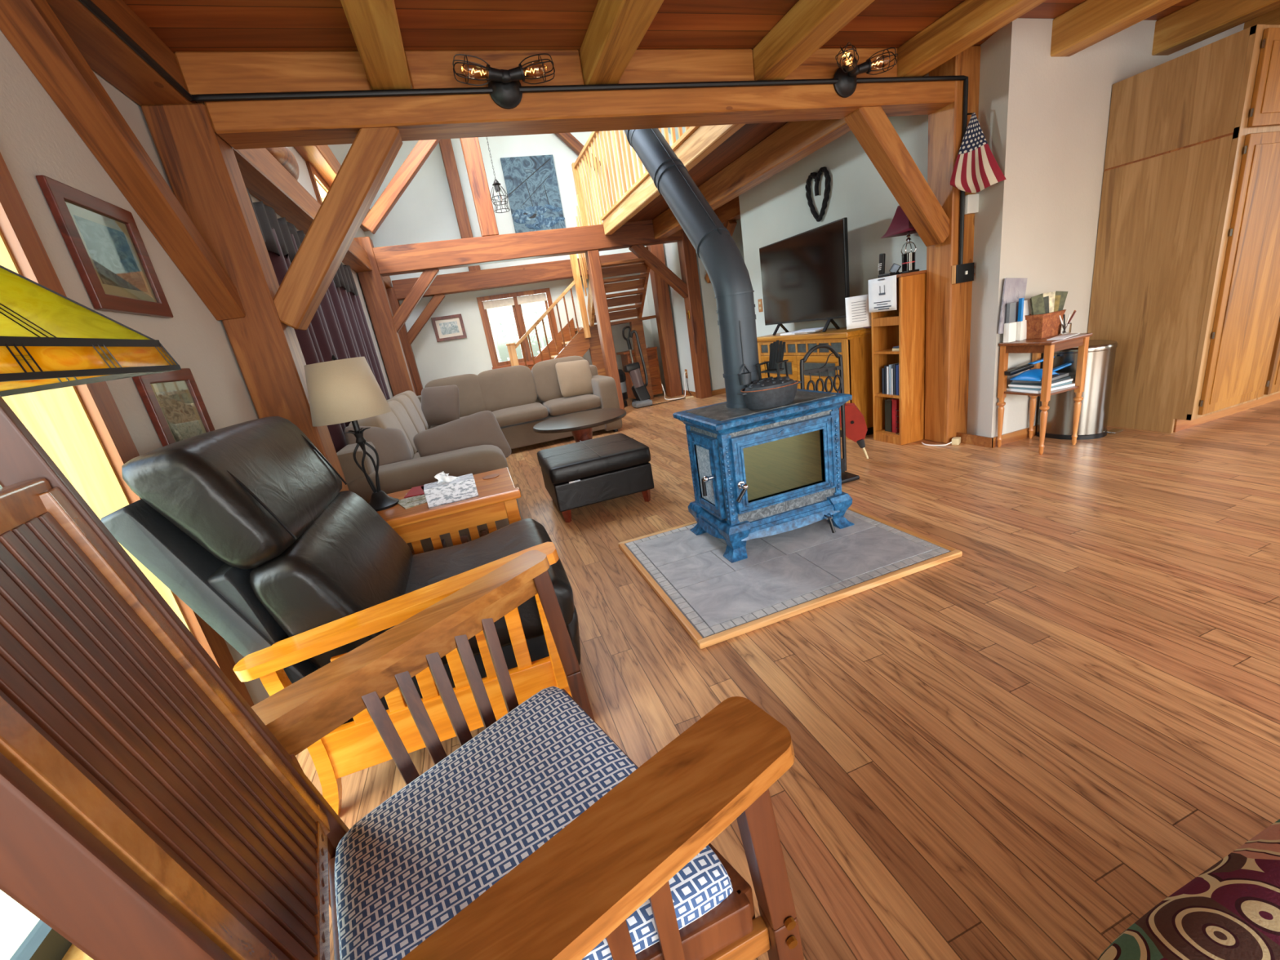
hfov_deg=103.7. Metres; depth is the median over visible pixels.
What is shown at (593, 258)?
timber post
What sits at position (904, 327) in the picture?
bookcase
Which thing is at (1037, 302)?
leaflet
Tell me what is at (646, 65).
board
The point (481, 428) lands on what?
seat cushion
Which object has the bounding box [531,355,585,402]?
cushion
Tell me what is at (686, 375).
cord
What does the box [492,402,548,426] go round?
seat cushion
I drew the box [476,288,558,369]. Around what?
window
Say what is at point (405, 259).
tie beam
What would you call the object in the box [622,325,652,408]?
vacuum
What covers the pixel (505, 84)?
wall light
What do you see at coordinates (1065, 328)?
jar
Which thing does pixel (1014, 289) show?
photo board
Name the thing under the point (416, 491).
magazine
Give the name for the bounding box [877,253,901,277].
cordless phone
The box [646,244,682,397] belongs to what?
timber post
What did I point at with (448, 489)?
tissue box
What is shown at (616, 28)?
ceiling beam
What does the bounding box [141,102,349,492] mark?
timber post
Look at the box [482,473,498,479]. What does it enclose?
coaster
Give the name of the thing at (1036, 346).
side table
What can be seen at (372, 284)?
timber post
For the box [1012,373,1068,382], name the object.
magazine
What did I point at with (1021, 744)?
floor
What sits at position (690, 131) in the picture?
loft railing
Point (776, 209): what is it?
wall
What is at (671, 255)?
wall
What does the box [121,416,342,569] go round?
cushion
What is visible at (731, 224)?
knee brace
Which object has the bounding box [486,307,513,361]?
birch tree
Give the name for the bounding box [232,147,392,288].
wall plate
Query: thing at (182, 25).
ceiling
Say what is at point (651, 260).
knee brace
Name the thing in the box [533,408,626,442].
coffee table
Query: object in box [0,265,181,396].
floor lamp
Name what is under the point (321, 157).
plate
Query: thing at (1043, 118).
wall
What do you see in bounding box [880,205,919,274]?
table lamp
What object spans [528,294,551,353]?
birch tree
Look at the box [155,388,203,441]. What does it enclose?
print
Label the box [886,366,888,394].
book
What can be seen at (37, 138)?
wall
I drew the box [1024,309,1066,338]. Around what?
basket
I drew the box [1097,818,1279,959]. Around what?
rug
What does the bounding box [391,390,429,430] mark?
cushion
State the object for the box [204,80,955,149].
tie beam
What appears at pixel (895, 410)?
book
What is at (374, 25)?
ceiling beam
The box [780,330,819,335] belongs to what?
magazine
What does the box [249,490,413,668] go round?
lumbar cushion
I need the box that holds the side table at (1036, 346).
[996,333,1092,454]
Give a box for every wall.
[0,30,393,705]
[364,128,676,388]
[644,218,744,394]
[738,73,928,337]
[966,17,1244,437]
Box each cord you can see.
[649,375,691,405]
[661,372,685,399]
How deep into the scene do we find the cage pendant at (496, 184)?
6.36 m
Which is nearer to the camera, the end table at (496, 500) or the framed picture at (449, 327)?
the end table at (496, 500)
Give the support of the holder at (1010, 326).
on the side table at (1036, 346)
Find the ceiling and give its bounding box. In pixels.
[122,0,1197,53]
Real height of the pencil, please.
0.134 m
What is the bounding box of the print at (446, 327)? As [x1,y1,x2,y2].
[439,320,459,334]
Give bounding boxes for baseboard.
[683,387,725,396]
[955,432,993,448]
[991,425,1037,448]
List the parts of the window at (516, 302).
sash, sill, sash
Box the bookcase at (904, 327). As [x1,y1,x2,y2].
[869,270,926,445]
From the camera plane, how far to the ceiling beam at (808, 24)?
2.52 m
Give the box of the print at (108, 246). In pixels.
[72,214,148,292]
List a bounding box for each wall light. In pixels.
[452,53,555,109]
[833,42,897,97]
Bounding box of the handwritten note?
[844,293,871,329]
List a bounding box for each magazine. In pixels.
[397,497,426,509]
[404,484,424,497]
[405,493,426,503]
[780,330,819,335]
[791,327,823,333]
[1006,382,1075,393]
[1008,378,1072,388]
[1008,381,1071,390]
[1010,376,1071,385]
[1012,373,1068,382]
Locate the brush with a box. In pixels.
[1004,355,1054,375]
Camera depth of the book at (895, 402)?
4.17 m
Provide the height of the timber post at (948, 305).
2.635 m
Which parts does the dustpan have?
handle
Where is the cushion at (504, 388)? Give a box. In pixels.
[477,364,537,412]
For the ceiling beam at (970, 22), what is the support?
attached to the ceiling
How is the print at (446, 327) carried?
attached to the framed picture at (449, 327)
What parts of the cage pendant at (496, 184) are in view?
chain, bulb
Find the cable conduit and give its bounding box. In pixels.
[78,0,968,264]
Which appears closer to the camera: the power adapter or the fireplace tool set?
the fireplace tool set
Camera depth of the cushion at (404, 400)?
5.05 m
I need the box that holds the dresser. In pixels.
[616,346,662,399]
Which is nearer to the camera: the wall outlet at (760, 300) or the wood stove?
the wood stove
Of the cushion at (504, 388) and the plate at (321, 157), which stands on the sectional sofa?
the cushion at (504, 388)
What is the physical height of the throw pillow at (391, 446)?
0.491 m
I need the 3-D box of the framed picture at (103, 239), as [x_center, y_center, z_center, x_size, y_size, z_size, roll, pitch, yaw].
[-1.762,-0.749,1.685,0.022,0.370,0.415,-14,17,-15]
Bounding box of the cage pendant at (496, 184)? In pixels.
[485,137,510,213]
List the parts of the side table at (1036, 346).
leg, leg, leg, leg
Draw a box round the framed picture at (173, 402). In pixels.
[132,368,214,446]
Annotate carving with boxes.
[265,146,298,181]
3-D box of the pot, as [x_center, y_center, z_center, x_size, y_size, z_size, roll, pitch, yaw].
[0.667,-0.455,2.580,0.348,0.144,0.199,-14,17,-15]
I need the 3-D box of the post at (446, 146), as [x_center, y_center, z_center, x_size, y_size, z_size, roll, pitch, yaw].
[-2.933,-4.747,7.889,0.180,2.790,0.160,-14,17,-15]
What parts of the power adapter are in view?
cord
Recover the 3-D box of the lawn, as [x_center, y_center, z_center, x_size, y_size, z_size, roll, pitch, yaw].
[-7.979,1.704,4.189,10.500,0.100,24.000,-14,17,-15]
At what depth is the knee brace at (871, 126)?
3.35 m
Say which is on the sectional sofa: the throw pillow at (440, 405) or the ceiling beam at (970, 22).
the throw pillow at (440, 405)
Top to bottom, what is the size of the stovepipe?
4.192 m
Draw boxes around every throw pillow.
[344,426,412,466]
[421,385,459,426]
[555,360,592,397]
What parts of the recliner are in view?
panel, panel, leg, armrest, rail, seat, leg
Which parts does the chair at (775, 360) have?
leg, arm, leg, seat, leg, arm, leg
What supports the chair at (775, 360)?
on the pot
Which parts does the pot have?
handle, lattice lid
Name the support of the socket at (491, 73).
attached to the wall light at (505, 84)
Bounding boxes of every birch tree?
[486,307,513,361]
[498,296,551,360]
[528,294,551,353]
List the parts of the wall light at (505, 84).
bulb, arm, bulb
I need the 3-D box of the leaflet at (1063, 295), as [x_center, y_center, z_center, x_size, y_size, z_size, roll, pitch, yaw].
[2.821,-1.132,3.411,0.129,0.289,0.004,-6,17,9]
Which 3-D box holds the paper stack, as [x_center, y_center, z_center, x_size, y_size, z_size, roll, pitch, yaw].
[2.791,-0.945,3.311,0.260,0.004,0.090,-19,19,-29]
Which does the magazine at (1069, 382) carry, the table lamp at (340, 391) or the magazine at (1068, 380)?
the magazine at (1068, 380)
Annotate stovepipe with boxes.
[623,128,759,408]
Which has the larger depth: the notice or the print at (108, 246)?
the notice
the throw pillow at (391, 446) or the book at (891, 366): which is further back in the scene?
the book at (891, 366)
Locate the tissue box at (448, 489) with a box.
[423,471,478,508]
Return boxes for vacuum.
[617,368,627,407]
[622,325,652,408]
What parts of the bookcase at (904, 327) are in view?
panel, rail, shelf, shelf, shelf, shelf, panel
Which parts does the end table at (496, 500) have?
leg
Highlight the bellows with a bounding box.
[839,391,868,458]
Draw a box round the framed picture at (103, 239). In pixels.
[35,174,173,318]
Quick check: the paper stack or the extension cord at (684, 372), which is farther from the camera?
the extension cord at (684, 372)
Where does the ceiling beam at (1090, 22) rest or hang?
attached to the ceiling
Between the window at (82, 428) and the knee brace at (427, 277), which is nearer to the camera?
the window at (82, 428)
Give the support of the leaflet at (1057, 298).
in the basket
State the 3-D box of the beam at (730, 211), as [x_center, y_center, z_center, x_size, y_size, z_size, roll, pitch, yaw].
[1.177,-3.625,6.802,0.180,0.260,1.490,-14,17,-15]
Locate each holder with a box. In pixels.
[1003,302,1017,342]
[1015,297,1024,341]
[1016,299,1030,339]
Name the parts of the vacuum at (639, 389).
handle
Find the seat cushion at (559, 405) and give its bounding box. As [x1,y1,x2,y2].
[542,393,600,415]
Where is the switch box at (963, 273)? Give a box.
[951,262,975,284]
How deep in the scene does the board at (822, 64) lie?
2.99 m
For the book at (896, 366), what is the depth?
4.04 m
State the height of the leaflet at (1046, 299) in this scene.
0.286 m
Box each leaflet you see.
[1029,297,1033,315]
[1031,293,1045,315]
[1043,291,1055,312]
[1043,296,1048,313]
[1053,295,1060,311]
[1054,291,1067,311]
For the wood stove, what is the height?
0.732 m
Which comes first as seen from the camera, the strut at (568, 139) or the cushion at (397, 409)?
the cushion at (397, 409)
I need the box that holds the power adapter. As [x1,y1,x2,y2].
[921,436,960,445]
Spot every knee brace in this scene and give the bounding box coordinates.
[0,0,244,320]
[273,127,402,330]
[392,268,439,333]
[407,293,444,344]
[628,244,688,297]
[705,219,737,283]
[844,106,949,246]
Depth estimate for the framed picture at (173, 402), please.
1.81 m
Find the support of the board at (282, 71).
on the tie beam at (292, 122)
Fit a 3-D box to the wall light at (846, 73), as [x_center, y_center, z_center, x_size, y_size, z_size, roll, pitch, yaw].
[1.280,-2.373,2.906,0.440,0.178,0.255,-14,17,-15]
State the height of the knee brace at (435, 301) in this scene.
0.754 m
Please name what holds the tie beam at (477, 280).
attached to the timber post at (394, 303)
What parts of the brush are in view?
handle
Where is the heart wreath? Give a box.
[804,166,831,222]
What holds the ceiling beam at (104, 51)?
attached to the wall at (37, 138)
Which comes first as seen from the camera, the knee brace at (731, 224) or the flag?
the flag
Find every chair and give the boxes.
[0,395,804,959]
[755,340,788,380]
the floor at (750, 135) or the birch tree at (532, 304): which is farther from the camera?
the birch tree at (532, 304)
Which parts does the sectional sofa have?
frame, armrest, frame, armrest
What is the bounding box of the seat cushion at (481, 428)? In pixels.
[413,410,511,457]
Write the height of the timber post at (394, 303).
2.410 m
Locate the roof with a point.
(340, 151)
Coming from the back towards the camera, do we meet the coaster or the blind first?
the blind
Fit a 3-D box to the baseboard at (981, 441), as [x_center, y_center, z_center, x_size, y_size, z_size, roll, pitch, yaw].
[2.555,-0.306,3.845,0.015,0.075,0.292,-14,17,-15]
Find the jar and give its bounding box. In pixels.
[1057,322,1071,334]
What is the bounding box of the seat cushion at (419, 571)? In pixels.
[395,518,574,665]
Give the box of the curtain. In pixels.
[246,188,390,453]
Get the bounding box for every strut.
[361,139,439,234]
[554,133,600,170]
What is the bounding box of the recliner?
[100,416,581,815]
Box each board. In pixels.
[174,50,372,105]
[404,49,584,88]
[617,48,754,84]
[783,47,897,79]
[998,278,1027,333]
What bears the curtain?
hanging from the wall at (37, 138)
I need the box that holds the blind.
[482,293,546,309]
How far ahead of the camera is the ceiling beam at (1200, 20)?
3.13 m
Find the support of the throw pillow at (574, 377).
on the sectional sofa
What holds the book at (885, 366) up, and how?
on the bookcase at (904, 327)
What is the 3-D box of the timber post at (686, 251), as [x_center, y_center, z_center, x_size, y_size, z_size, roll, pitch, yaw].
[0.839,-2.604,7.794,0.200,2.660,0.200,-14,17,-15]
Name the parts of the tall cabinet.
panel, panel, frame, door, door, door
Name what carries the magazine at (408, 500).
on the magazine at (402, 502)
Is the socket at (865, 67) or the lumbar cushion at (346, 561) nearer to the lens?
the lumbar cushion at (346, 561)
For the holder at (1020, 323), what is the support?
on the side table at (1036, 346)
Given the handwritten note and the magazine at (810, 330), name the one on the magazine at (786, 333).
the magazine at (810, 330)
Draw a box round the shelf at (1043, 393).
[1004,386,1079,396]
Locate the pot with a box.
[737,376,801,409]
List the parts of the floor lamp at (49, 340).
glass panel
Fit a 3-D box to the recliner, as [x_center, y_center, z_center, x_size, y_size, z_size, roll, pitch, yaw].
[-0.843,0.301,1.810,1.076,1.156,0.935,-14,17,-15]
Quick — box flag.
[950,112,1006,192]
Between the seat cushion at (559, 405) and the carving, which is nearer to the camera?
the carving
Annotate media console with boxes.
[756,327,873,439]
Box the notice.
[868,275,897,312]
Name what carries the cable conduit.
attached to the tie beam at (292, 122)
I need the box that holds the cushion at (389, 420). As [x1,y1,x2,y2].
[348,410,413,458]
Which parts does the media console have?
door, door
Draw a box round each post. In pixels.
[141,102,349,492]
[353,236,415,395]
[386,287,422,395]
[438,138,480,271]
[459,137,498,236]
[585,249,624,409]
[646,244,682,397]
[677,228,711,398]
[924,45,980,444]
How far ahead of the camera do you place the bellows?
3.69 m
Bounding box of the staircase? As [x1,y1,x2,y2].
[505,194,656,399]
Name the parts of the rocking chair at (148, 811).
crest rail, post, post, leg, rail, armrest, arm rail, seat, seat frame, leg, armrest, rail, leg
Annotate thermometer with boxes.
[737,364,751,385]
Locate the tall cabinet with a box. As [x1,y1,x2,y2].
[1087,24,1279,433]
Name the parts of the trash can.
lid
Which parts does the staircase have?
handrail, landing post, skirt panel, support post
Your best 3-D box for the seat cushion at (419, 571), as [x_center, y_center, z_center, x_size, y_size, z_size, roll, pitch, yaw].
[-0.695,0.420,1.939,0.783,0.194,0.745,-14,17,-15]
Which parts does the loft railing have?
handrail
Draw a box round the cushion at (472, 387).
[424,373,485,417]
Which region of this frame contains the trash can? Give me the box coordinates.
[1035,339,1124,439]
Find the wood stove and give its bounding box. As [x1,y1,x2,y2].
[672,388,853,563]
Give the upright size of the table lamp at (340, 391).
0.764 m
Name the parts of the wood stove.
leg, door panel, door, leg, moulding, moulding, door, door glass, ash handle, leg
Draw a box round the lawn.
[0,889,39,959]
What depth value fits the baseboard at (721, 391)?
8.22 m
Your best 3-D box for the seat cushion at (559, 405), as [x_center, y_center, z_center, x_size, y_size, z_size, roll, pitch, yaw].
[-0.913,-1.007,6.630,0.680,0.170,0.780,-14,17,-15]
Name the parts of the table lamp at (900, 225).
lamp shade, stem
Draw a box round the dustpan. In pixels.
[1009,363,1071,381]
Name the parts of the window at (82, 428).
sash, casing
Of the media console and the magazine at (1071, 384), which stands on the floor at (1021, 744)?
the media console
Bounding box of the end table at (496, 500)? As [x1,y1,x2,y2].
[377,466,520,554]
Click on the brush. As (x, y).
(1030, 365)
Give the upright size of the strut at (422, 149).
1.418 m
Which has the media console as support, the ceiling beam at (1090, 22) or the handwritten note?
the handwritten note
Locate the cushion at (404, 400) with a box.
[386,395,425,433]
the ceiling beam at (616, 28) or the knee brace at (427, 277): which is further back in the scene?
the knee brace at (427, 277)
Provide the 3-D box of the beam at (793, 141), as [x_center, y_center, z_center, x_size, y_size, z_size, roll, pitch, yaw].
[0.953,-3.123,5.279,0.180,0.260,4.260,-14,17,-15]
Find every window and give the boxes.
[0,152,253,959]
[305,161,329,204]
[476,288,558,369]
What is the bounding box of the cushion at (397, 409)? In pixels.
[387,400,417,453]
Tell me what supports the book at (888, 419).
on the bookcase at (904, 327)
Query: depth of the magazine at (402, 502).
2.52 m
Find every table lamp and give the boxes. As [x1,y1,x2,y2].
[303,355,399,511]
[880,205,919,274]
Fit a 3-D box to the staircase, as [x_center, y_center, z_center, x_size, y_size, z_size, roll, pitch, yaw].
[-1.095,-2.651,8.127,2.900,3.147,1.925,-14,17,-15]
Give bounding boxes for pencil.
[1066,311,1075,324]
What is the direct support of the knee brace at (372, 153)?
attached to the timber post at (202, 169)
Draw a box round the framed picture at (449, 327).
[431,313,466,342]
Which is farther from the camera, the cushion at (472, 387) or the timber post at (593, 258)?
the timber post at (593, 258)
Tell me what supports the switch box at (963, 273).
attached to the timber post at (948, 305)
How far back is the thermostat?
3.48 m
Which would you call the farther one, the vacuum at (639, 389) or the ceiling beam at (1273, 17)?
the vacuum at (639, 389)
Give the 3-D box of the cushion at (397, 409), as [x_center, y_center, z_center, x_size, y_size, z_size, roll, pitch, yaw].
[-2.202,-0.441,4.510,0.311,0.510,0.680,-14,17,-15]
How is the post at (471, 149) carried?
on the tie beam at (405, 259)
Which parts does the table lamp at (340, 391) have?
lamp shade, stem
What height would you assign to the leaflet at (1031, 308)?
0.288 m
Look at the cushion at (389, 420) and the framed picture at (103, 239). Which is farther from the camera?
the cushion at (389, 420)
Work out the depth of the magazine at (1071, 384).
3.40 m
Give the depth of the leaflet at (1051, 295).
3.38 m
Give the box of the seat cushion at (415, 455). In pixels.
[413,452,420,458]
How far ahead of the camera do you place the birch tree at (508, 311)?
12.19 m
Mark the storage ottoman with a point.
(585, 473)
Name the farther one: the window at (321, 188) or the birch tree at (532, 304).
the birch tree at (532, 304)
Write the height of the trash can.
0.656 m
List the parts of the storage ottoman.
leg, lid, leg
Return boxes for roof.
[328,126,685,164]
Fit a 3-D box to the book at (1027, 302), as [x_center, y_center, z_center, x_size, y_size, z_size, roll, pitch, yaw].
[2.640,-1.101,3.459,0.085,0.260,0.040,-14,17,-15]
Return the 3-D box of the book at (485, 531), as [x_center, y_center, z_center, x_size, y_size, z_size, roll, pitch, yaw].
[-0.785,0.381,2.629,0.050,0.220,0.170,-14,17,-15]
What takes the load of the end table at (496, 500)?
on the floor at (1021, 744)
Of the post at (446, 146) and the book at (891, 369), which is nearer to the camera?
the book at (891, 369)
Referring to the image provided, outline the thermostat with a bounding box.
[964,193,978,214]
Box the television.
[759,217,849,335]
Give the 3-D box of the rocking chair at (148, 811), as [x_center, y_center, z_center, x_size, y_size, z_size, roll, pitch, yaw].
[-0.363,0.446,0.808,0.870,1.295,0.863,-19,19,-28]
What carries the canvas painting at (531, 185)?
attached to the wall at (424, 212)
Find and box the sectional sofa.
[336,355,622,552]
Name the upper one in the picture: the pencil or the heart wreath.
the heart wreath
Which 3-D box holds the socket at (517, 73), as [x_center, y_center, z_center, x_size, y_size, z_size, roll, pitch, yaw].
[-0.591,-1.945,2.402,0.073,0.068,0.069,-14,17,-15]
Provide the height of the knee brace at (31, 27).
0.908 m
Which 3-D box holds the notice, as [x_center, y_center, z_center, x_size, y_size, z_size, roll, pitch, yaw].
[1.881,-1.442,3.911,0.010,0.250,0.285,-14,17,-15]
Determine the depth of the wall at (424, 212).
8.38 m
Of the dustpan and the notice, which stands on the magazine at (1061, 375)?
the dustpan
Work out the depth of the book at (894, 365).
4.06 m
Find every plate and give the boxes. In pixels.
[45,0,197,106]
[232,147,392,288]
[293,145,370,231]
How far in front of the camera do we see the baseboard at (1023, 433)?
3.77 m
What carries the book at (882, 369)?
on the bookcase at (904, 327)
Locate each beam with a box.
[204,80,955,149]
[340,0,412,89]
[372,219,681,276]
[391,252,641,300]
[579,0,663,84]
[602,124,744,235]
[652,119,851,239]
[713,195,740,225]
[752,0,874,80]
[897,0,1046,76]
[1050,0,1182,57]
[1151,0,1279,55]
[1243,8,1279,29]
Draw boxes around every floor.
[295,390,1279,959]
[602,72,928,223]
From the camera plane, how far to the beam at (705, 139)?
4.45 m
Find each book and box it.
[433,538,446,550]
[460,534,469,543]
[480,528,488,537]
[881,368,884,393]
[884,364,888,394]
[884,397,893,431]
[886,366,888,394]
[888,363,896,394]
[890,368,893,394]
[891,398,899,433]
[893,363,898,395]
[895,364,898,395]
[895,409,899,434]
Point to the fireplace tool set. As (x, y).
(846, 477)
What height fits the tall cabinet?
2.280 m
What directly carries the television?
on the media console
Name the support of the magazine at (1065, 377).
on the magazine at (1068, 380)
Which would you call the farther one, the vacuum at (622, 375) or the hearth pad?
the vacuum at (622, 375)
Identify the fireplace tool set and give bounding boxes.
[800,343,859,484]
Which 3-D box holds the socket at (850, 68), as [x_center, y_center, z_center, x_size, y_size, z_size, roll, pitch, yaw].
[1.222,-2.385,2.896,0.068,0.068,0.072,3,21,36]
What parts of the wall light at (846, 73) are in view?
bulb, arm, bulb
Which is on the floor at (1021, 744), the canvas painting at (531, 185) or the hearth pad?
the hearth pad
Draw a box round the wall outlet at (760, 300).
[757,298,763,311]
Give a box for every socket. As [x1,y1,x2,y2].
[485,64,502,82]
[508,63,524,81]
[844,57,857,73]
[857,58,871,74]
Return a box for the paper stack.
[1046,333,1079,340]
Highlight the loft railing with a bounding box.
[571,125,700,226]
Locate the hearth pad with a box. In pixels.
[617,506,962,648]
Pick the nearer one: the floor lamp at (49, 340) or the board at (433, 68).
the floor lamp at (49, 340)
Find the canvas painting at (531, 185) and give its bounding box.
[500,154,565,233]
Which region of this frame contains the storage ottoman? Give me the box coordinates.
[537,433,653,522]
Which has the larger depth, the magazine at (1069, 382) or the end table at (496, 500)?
the magazine at (1069, 382)
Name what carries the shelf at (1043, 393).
attached to the side table at (1036, 346)

